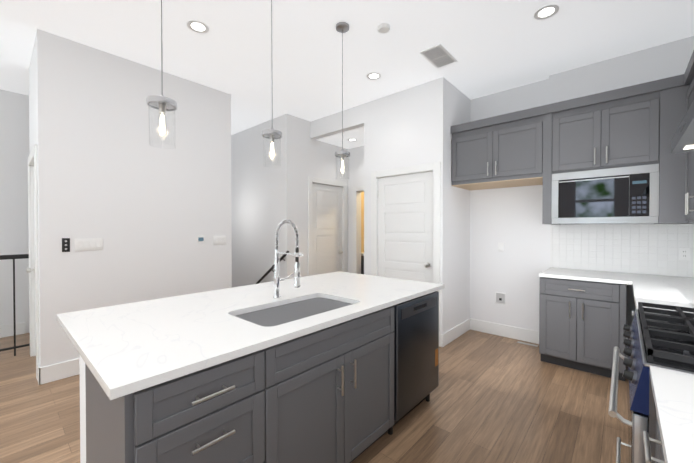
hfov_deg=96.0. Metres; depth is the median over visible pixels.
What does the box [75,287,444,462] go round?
kitchen island
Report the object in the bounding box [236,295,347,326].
sink
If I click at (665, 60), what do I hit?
wall
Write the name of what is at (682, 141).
range hood
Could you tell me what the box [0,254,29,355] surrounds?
guard railing
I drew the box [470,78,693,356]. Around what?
wall
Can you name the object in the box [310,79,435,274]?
wall block
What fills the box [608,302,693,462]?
range
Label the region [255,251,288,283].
stair handrail
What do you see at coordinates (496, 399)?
floor
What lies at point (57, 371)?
baseboard
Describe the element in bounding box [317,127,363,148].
ceiling
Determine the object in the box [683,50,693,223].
upper cabinet
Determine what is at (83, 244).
switch plate
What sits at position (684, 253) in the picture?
outlet
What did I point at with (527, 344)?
floor vent
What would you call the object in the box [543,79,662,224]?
upper cabinet
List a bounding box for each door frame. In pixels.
[26,144,38,378]
[308,176,346,275]
[353,186,363,273]
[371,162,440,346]
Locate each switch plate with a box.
[75,238,102,250]
[213,236,225,244]
[498,242,503,251]
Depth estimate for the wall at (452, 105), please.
3.77 m
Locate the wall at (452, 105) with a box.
[436,77,469,333]
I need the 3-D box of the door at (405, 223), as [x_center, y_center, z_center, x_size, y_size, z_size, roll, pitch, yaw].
[0.732,0.260,3.964,0.993,2.134,0.166,1,1,42]
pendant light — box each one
[147,0,176,148]
[262,0,281,167]
[335,22,349,179]
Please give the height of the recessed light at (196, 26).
0.005 m
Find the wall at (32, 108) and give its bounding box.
[29,36,36,152]
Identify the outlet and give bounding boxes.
[495,292,505,304]
[679,248,689,259]
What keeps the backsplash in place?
attached to the wall
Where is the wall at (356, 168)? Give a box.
[348,145,363,272]
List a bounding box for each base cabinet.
[539,267,693,462]
[647,427,662,462]
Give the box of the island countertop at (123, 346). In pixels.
[56,271,443,402]
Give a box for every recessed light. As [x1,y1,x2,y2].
[187,20,208,33]
[366,72,381,79]
[533,4,558,19]
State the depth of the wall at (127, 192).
3.24 m
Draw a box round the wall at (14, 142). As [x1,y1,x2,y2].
[0,89,29,332]
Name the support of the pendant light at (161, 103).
hanging from the ceiling at (492, 46)
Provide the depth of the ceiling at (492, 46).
2.88 m
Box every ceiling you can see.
[0,0,693,134]
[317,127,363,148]
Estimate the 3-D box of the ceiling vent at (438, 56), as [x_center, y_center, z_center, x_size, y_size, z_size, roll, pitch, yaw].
[0.925,-1.756,3.146,0.220,0.016,0.400,1,1,42]
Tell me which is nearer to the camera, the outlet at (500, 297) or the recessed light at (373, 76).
the recessed light at (373, 76)
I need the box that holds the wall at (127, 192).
[36,29,363,366]
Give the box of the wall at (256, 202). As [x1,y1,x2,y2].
[231,115,281,287]
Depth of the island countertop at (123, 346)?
1.47 m
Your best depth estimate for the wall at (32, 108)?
3.04 m
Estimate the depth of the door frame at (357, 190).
5.65 m
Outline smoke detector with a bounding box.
[377,23,389,33]
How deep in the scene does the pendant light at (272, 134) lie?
2.11 m
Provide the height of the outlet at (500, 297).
0.145 m
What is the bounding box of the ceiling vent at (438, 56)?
[419,44,456,68]
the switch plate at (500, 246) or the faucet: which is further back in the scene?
the switch plate at (500, 246)
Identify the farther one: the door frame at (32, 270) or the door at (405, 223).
the door at (405, 223)
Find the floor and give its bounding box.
[0,330,628,462]
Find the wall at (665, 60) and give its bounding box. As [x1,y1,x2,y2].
[549,36,693,103]
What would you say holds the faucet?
on the island countertop at (123, 346)
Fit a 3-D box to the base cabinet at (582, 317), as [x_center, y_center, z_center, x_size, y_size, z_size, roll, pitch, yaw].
[2.236,0.886,2.461,1.364,0.916,1.881,1,1,42]
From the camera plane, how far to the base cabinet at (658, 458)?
0.85 m
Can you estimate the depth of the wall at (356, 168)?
5.70 m
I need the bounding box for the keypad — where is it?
[62,238,69,251]
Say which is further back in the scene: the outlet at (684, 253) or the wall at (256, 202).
the wall at (256, 202)
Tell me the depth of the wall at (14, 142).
3.98 m
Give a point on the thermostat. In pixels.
(200, 239)
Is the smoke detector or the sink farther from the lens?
the smoke detector
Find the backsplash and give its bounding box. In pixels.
[550,224,693,276]
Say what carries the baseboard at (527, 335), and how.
attached to the wall at (510, 218)
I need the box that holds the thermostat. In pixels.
[197,236,203,242]
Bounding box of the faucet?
[272,219,302,298]
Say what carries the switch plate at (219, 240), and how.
attached to the wall at (127, 192)
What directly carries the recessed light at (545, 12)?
in the ceiling at (492, 46)
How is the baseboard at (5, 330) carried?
attached to the wall at (14, 142)
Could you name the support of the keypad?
attached to the wall at (127, 192)
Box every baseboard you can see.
[0,322,25,337]
[37,358,79,384]
[440,318,470,346]
[471,318,538,343]
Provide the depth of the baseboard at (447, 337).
3.83 m
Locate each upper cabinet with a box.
[451,105,546,223]
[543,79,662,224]
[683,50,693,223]
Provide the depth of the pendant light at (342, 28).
2.68 m
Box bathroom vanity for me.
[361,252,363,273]
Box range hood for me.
[671,100,693,153]
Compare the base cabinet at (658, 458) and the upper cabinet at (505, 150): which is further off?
the upper cabinet at (505, 150)
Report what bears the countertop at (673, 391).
on the base cabinet at (658, 458)
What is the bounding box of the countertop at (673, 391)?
[650,365,693,462]
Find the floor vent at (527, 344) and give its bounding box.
[517,341,537,346]
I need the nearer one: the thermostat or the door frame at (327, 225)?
the thermostat

